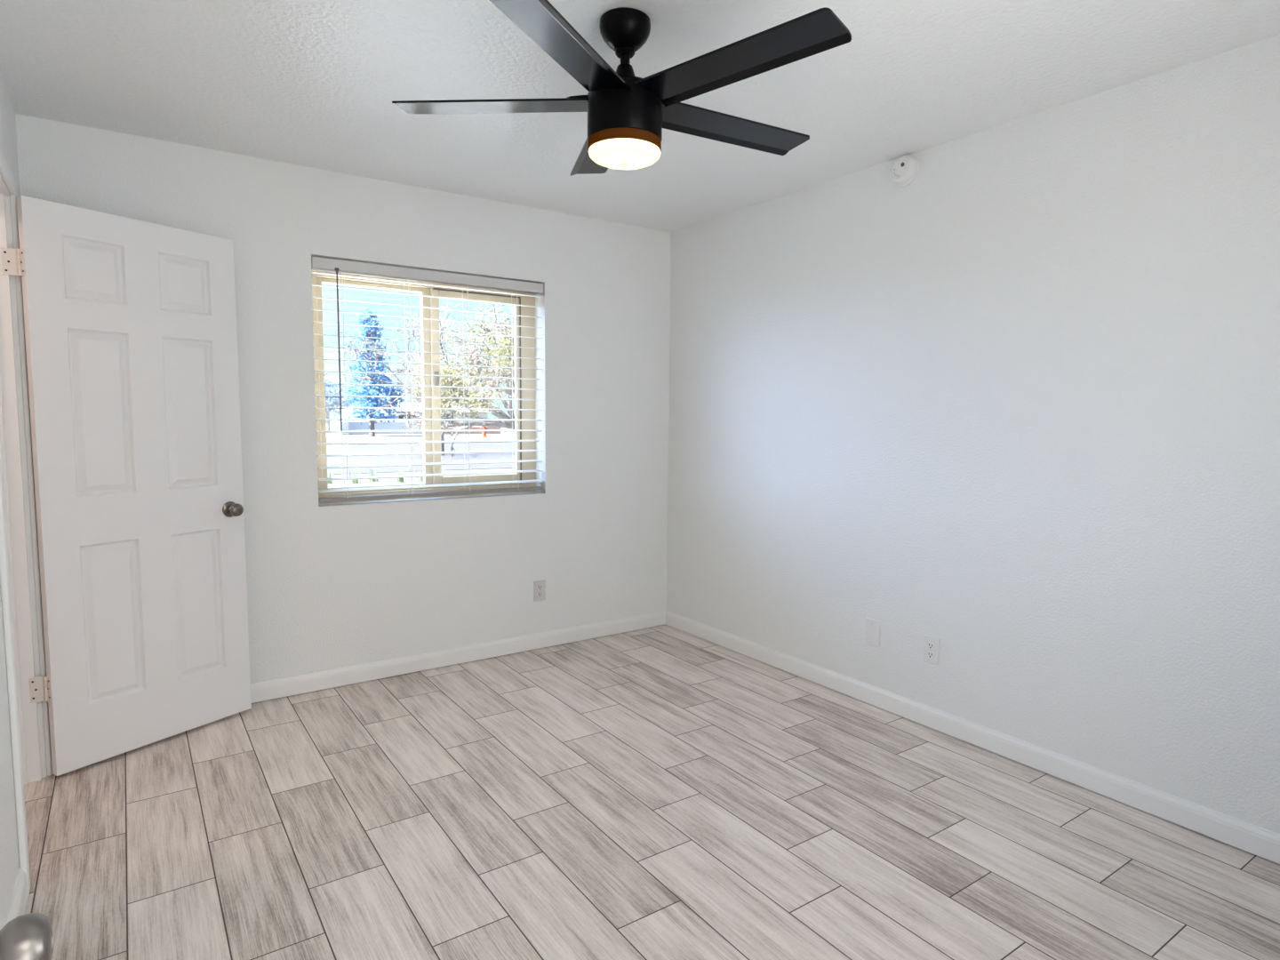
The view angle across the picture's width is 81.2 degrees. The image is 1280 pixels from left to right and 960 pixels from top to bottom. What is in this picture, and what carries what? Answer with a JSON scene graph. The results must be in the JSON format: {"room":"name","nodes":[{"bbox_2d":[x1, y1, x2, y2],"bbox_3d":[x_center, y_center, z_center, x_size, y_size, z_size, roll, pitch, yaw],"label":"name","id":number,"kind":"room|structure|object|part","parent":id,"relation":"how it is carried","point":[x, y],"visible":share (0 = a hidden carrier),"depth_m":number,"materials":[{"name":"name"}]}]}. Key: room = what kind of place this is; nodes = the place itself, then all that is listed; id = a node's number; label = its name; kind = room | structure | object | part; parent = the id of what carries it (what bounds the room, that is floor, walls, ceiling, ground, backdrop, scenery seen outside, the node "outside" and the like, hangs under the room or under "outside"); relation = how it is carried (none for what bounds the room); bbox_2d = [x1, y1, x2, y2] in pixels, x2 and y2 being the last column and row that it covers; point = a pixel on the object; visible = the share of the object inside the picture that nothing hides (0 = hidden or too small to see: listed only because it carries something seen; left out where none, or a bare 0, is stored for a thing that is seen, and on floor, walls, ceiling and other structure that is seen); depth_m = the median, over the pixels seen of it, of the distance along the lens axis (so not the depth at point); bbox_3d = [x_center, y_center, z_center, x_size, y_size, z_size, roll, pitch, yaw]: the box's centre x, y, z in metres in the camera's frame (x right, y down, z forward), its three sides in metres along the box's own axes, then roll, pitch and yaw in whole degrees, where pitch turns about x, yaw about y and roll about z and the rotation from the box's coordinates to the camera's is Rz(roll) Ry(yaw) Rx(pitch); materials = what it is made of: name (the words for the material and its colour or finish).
{"room":"empty bedroom","nodes":[
{"label":"empty bedroom","id":0,"kind":"room"},
{"bbox_2d":[0,72,47,929],"bbox_3d":[-1.341,-0.019,1.341,0.120,2.435,3.740,-3,6,-35],"label":"wall","id":1,"kind":"structure","parent":0,"point":[9,850],"depth_m":2.45,"materials":[{"name":"white paint"}]},
{"bbox_2d":[0,149,15,194],"bbox_3d":[-1.912,-0.967,2.220,0.016,0.054,0.779,-3,6,-35],"label":"trim","id":2,"kind":"structure","parent":1,"relation":"attached to","point":[5,173],"depth_m":2.37,"materials":[{"name":"white paint"}]},
{"bbox_2d":[0,430,30,895],"bbox_3d":[-1.683,0.088,1.967,0.016,2.108,0.054,-3,6,-35],"label":"trim","id":3,"kind":"structure","parent":1,"relation":"attached to","point":[4,566],"depth_m":1.99,"materials":[{"name":"white paint"}]},
{"bbox_2d":[7,867,27,922],"bbox_3d":[-0.988,1.185,1.039,0.014,0.085,2.422,-3,6,-35],"label":"baseboard","id":4,"kind":"structure","parent":1,"relation":"attached to","point":[19,902],"depth_m":1.94,"materials":[{"name":"white paint"}]},
{"bbox_2d":[0,175,41,784],"bbox_3d":[-1.977,0.087,2.270,0.127,2.054,0.777,-3,6,-35],"label":"trim","id":5,"kind":"structure","parent":1,"relation":"attached to","point":[9,413],"depth_m":2.59,"materials":[{"name":"white paint"}]},
{"bbox_2d":[9,182,52,775],"bbox_3d":[-2.158,0.025,2.650,0.016,2.108,0.056,-3,6,-35],"label":"trim","id":6,"kind":"structure","parent":1,"relation":"attached to","point":[13,197],"depth_m":2.63,"materials":[{"name":"white paint"}]},
{"bbox_2d":[0,195,251,775],"bbox_3d":[-1.931,0.029,2.905,0.165,2.031,0.780,3,6,30],"label":"door","id":7,"kind":"structure","parent":1,"relation":"in","point":[131,334],"depth_m":2.85,"materials":[{"name":"white paint"}]},
{"bbox_3d":[-1.723,0.126,3.171,0.065,0.067,0.067,3,6,30],"label":"knob","id":8,"kind":"part","parent":7,"relation":"part of","materials":[{"name":"silver metal"}]},
{"bbox_2d":[15,113,671,683],"bbox_3d":[-1.112,-0.237,3.885,3.398,2.435,0.200,-3,6,-35],"label":"wall","id":9,"kind":"structure","parent":0,"point":[339,585],"depth_m":3.75,"materials":[{"name":"white paint"}]},
{"bbox_2d":[311,269,535,503],"bbox_3d":[-1.103,-0.491,3.929,1.196,1.164,0.092,-3,6,-35],"label":"window","id":10,"kind":"structure","parent":9,"relation":"in","point":[316,278],"depth_m":3.93,"materials":[{"name":"beige plastic"}]},
{"bbox_3d":[-1.336,-0.466,3.791,0.563,1.044,0.035,-3,6,-35],"label":"fixed sash","id":11,"kind":"part","parent":10,"relation":"part of","materials":[{"name":"beige plastic"}]},
{"bbox_2d":[311,256,543,502],"bbox_3d":[-1.040,-0.488,3.837,1.184,1.138,0.080,-3,6,-35],"label":"window blind","id":12,"kind":"object","parent":10,"relation":"attached to","point":[322,264],"visible":0.91,"depth_m":3.78,"materials":[{"name":"white plastic"}]},
{"bbox_3d":[-1.416,-0.450,3.587,0.020,1.079,0.067,-3,6,-35],"label":"ladder cord","id":13,"kind":"part","parent":12,"relation":"part of","materials":[{"name":"white fabric"}]},
{"bbox_3d":[-1.159,-0.464,3.764,0.020,1.079,0.067,-3,6,-35],"label":"ladder cord","id":14,"kind":"part","parent":12,"relation":"part of","materials":[{"name":"white fabric"}]},
{"bbox_3d":[-1.037,-1.030,3.792,1.184,0.050,0.062,-3,6,-35],"label":"head rail","id":15,"kind":"part","parent":12,"relation":"part of","materials":[{"name":"white"}]},
{"bbox_3d":[-1.048,0.070,3.892,1.178,0.016,0.056,-3,6,-35],"label":"rail","id":16,"kind":"part","parent":12,"relation":"part of","materials":[{"name":"grey plastic"}]},
{"bbox_3d":[-0.909,-0.476,3.937,0.020,1.079,0.067,-3,6,-35],"label":"ladder cord","id":17,"kind":"part","parent":12,"relation":"part of","materials":[{"name":"white fabric"}]},
{"bbox_3d":[-0.678,-0.488,4.096,0.020,1.079,0.067,-3,6,-35],"label":"ladder cord","id":18,"kind":"part","parent":12,"relation":"part of","materials":[{"name":"white fabric"}]},
{"bbox_3d":[-0.886,-0.486,4.066,0.505,1.044,0.021,-3,6,-35],"label":"sliding sash","id":19,"kind":"part","parent":10,"relation":"part of","materials":[{"name":"beige plastic"}]},
{"bbox_2d":[250,610,666,703],"bbox_3d":[-1.093,0.939,3.875,3.078,0.085,0.014,-3,6,-35],"label":"baseboard","id":20,"kind":"structure","parent":9,"relation":"attached to","point":[308,683],"depth_m":3.90,"materials":[{"name":"white paint"}]},
{"bbox_2d":[533,579,545,601],"bbox_3d":[-0.566,0.625,4.215,0.072,0.115,0.010,-3,6,-35],"label":"duplex outlet","id":21,"kind":"object","parent":9,"relation":"attached to","point":[539,586],"visible":1,"depth_m":4.21,"materials":[{"name":"white plastic"}]},
{"bbox_2d":[0,0,1279,232],"bbox_3d":[-0.075,-1.291,1.151,4.700,0.150,5.700,-3,6,-35],"label":"ceiling","id":22,"kind":"structure","parent":0,"point":[314,84],"depth_m":2.45,"materials":[{"name":"white paint"}]},
{"bbox_2d":[392,0,851,175],"bbox_3d":[-0.007,-1.102,2.139,1.247,0.394,1.287,-3,6,-35],"label":"ceiling fan","id":23,"kind":"object","parent":22,"relation":"hanging from","point":[628,114],"visible":1,"depth_m":2.04,"materials":[{"name":"black metal"}]},
{"bbox_3d":[-0.421,-1.079,2.158,0.562,0.033,0.131,1,5,5],"label":"blade","id":24,"kind":"part","parent":23,"relation":"part of","materials":[{"name":"black wood"}]},
{"bbox_3d":[-0.191,-1.045,1.778,0.131,0.033,0.562,2,5,23],"label":"blade","id":25,"kind":"part","parent":23,"relation":"part of","materials":[{"name":"black wood"}]},
{"bbox_3d":[-0.130,-1.106,2.494,0.131,0.033,0.562,-1,5,-13],"label":"blade","id":26,"kind":"part","parent":23,"relation":"part of","materials":[{"name":"black wood"}]},
{"bbox_3d":[-0.044,-0.923,2.139,0.207,0.036,0.207,-3,6,-35],"label":"lamp shade","id":27,"kind":"part","parent":23,"relation":"part of","materials":[{"name":"white glass"}]},
{"bbox_3d":[0.281,-1.088,2.322,0.562,0.033,0.131,-3,6,-31],"label":"blade","id":28,"kind":"part","parent":23,"relation":"part of","materials":[{"name":"black wood"}]},
{"bbox_3d":[0.243,-1.050,1.879,0.562,0.033,0.131,5,7,41],"label":"blade","id":29,"kind":"part","parent":23,"relation":"part of","materials":[{"name":"black wood"}]},
{"bbox_2d":[24,624,1279,959],"bbox_3d":[-0.094,1.269,1.373,4.700,0.120,5.700,-3,6,-35],"label":"floor","id":30,"kind":"structure","parent":0,"point":[663,792],"depth_m":2.35,"materials":[{"name":"beige tile"}]},
{"bbox_2d":[666,33,1279,833],"bbox_3d":[1.323,-0.158,3.177,0.200,2.435,3.740,-3,6,-35],"label":"wall","id":31,"kind":"structure","parent":0,"point":[1013,404],"depth_m":2.81,"materials":[{"name":"white paint"}]},
{"bbox_2d":[864,617,879,647],"bbox_3d":[1.067,0.700,3.429,0.009,0.122,0.077,-3,6,-35],"label":"blank wall plate","id":32,"kind":"object","parent":31,"relation":"attached to","point":[872,630],"visible":1,"depth_m":3.42,"materials":[{"name":"white plastic"}]},
{"bbox_2d":[890,154,919,185],"bbox_3d":[1.116,-1.318,3.169,0.052,0.120,0.120,-3,6,-35],"label":"smoke detector","id":33,"kind":"object","parent":31,"relation":"attached to","point":[904,170],"visible":1,"depth_m":3.15,"materials":[{"name":"white plastic"}]},
{"bbox_2d":[922,634,939,665],"bbox_3d":[1.240,0.725,3.180,0.010,0.115,0.072,-3,6,-35],"label":"duplex outlet","id":34,"kind":"object","parent":31,"relation":"attached to","point":[931,644],"visible":1,"depth_m":3.18,"materials":[{"name":"white plastic"}]},
{"bbox_2d":[927,651,934,658],"bbox_3d":[1.237,0.744,3.179,0.003,0.027,0.033,-3,6,-35],"label":"receptacle","id":35,"kind":"object","parent":34,"relation":"attached to","point":[930,654],"depth_m":3.18,"materials":[{"name":"white plastic"}]},
{"bbox_2d":[927,641,934,649],"bbox_3d":[1.237,0.705,3.176,0.003,0.027,0.033,-3,6,-35],"label":"receptacle","id":36,"kind":"object","parent":34,"relation":"attached to","point":[930,644],"depth_m":3.18,"materials":[{"name":"white plastic"}]},
{"bbox_2d":[665,610,1279,863],"bbox_3d":[1.192,1.008,3.267,0.014,0.085,3.620,-3,6,-35],"label":"baseboard","id":37,"kind":"structure","parent":31,"relation":"attached to","point":[1256,840],"depth_m":2.85,"materials":[{"name":"white paint"}]},
{"bbox_3d":[1.004,0.048,0.765,3.078,2.435,0.120,-3,6,-35],"label":"wall","id":38,"kind":"structure","parent":0,"visible":0},
{"bbox_2d":[0,912,53,959],"bbox_3d":[-0.383,0.263,0.367,0.100,2.031,0.733,-3,6,-35],"label":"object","id":39,"kind":"structure","parent":38,"relation":"in","point":[29,936],"depth_m":0.61,"materials":[{"name":"silver metal"}]},
{"label":"outside","id":40,"kind":"structure","parent":0,"visible":0},
{"bbox_2d":[326,422,515,487],"bbox_3d":[-20.784,-5.642,87.574,180.000,0.300,159.500,-3,6,-35],"label":"ground","id":41,"kind":"structure","parent":40,"point":[333,426],"depth_m":23.28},
{"bbox_2d":[327,471,334,483],"bbox_3d":[-8.582,-0.096,20.439,0.435,0.411,0.428,-2,6,-26],"label":"clump","id":42,"kind":"object","parent":41,"relation":"on","point":[330,473],"visible":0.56,"depth_m":20.45,"materials":[{"name":"green plant"}]},
{"bbox_2d":[324,372,352,430],"bbox_3d":[-31.056,-7.905,74.726,5.523,6.366,5.248,-3,6,-35],"label":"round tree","id":43,"kind":"object","parent":41,"relation":"on","point":[330,401],"visible":0.44,"depth_m":74.24,"materials":[{"name":"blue plant"}]},
{"bbox_2d":[348,469,360,483],"bbox_3d":[-7.835,-0.100,20.522,0.399,0.416,0.388,-3,6,-35],"label":"clump","id":44,"kind":"object","parent":41,"relation":"on","point":[355,481],"visible":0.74,"depth_m":20.50,"materials":[{"name":"green plant"}]},
{"bbox_2d":[368,469,379,481],"bbox_3d":[-7.539,-0.153,21.194,0.418,0.410,0.402,-3,6,-35],"label":"clump","id":45,"kind":"object","parent":41,"relation":"on","point":[372,474],"visible":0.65,"depth_m":21.19,"materials":[{"name":"green plant"}]},
{"bbox_2d":[340,421,422,434],"bbox_3d":[-23.674,-4.980,70.828,9.000,1.220,0.250,-3,6,-35],"label":"wall","id":46,"kind":"structure","parent":41,"relation":"on","point":[350,425],"depth_m":70.22,"materials":[{"name":"white"}]},
{"bbox_2d":[362,416,400,421],"bbox_3d":[-25.673,-5.468,73.516,4.600,1.700,1.800,-3,6,-35],"label":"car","id":47,"kind":"object","parent":41,"relation":"on","point":[382,416],"visible":0.05,"depth_m":73.11,"materials":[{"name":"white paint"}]},
{"bbox_2d":[360,376,406,415],"bbox_3d":[-26.510,-8.262,78.214,5.877,6.546,5.452,-3,6,-35],"label":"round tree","id":48,"kind":"object","parent":41,"relation":"on","point":[391,388],"visible":0.19,"depth_m":77.77,"materials":[{"name":"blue plant"}]},
{"bbox_2d":[396,469,404,482],"bbox_3d":[-6.766,-0.140,21.064,0.412,0.418,0.423,-3,6,-35],"label":"clump","id":49,"kind":"object","parent":41,"relation":"on","point":[400,479],"visible":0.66,"depth_m":21.03,"materials":[{"name":"green plant"}]},
{"bbox_2d":[336,402,489,426],"bbox_3d":[-26.725,-7.521,88.467,16.200,3.200,10.600,-3,6,-35],"label":"house","id":50,"kind":"structure","parent":41,"relation":"on","point":[345,411],"depth_m":86.06,"materials":[{"name":"white paint"}]},
{"bbox_2d":[329,302,505,455],"bbox_3d":[-9.601,-4.834,34.544,8.823,7.487,6.988,-3,6,-35],"label":"bare tree","id":51,"kind":"object","parent":41,"relation":"on","point":[445,327],"visible":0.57,"depth_m":33.35,"materials":[{"name":"grey plant"}]},
{"bbox_2d":[391,302,514,457],"bbox_3d":[-3.613,-2.392,20.263,5.804,5.260,5.102,-3,6,-35],"label":"leafy tree","id":52,"kind":"object","parent":41,"relation":"on","point":[506,351],"visible":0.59,"depth_m":19.03,"materials":[{"name":"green plant"}]},
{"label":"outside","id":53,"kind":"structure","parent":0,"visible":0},
{"bbox_2d":[326,441,515,474],"bbox_3d":[6.365,-2.205,48.443,180.000,0.035,23.000,-3,6,-35],"label":"road","id":54,"kind":"structure","parent":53,"point":[332,449],"depth_m":32.59,"materials":[{"name":"white asphalt"}]},
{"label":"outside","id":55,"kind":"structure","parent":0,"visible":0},
{"bbox_2d":[326,432,515,445],"bbox_3d":[-6.427,-3.902,66.875,180.000,0.050,22.000,-3,6,-35],"label":"sidewalk","id":56,"kind":"structure","parent":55,"point":[402,437],"depth_m":58.77,"materials":[{"name":"concrete"}]},
{"bbox_2d":[342,306,402,436],"bbox_3d":[-22.266,-8.870,61.630,4.937,10.682,4.929,-3,6,-35],"label":"conifer","id":57,"kind":"object","parent":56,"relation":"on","point":[372,391],"visible":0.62,"depth_m":61.09,"materials":[{"name":"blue plant"}]},
{"bbox_2d":[443,426,500,434],"bbox_3d":[-16.274,-4.715,71.136,6.300,0.750,0.300,-3,6,-35],"label":"brick wall","id":58,"kind":"structure","parent":56,"relation":"on","point":[471,428],"depth_m":71.21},
{"bbox_2d":[480,425,487,437],"bbox_3d":[-13.004,-4.142,62.289,0.553,1.120,0.553,1,5,10],"label":"marker post","id":59,"kind":"object","parent":56,"relation":"on","point":[484,434],"visible":0.62,"depth_m":62.15,"materials":[{"name":"brown"}]}
]}

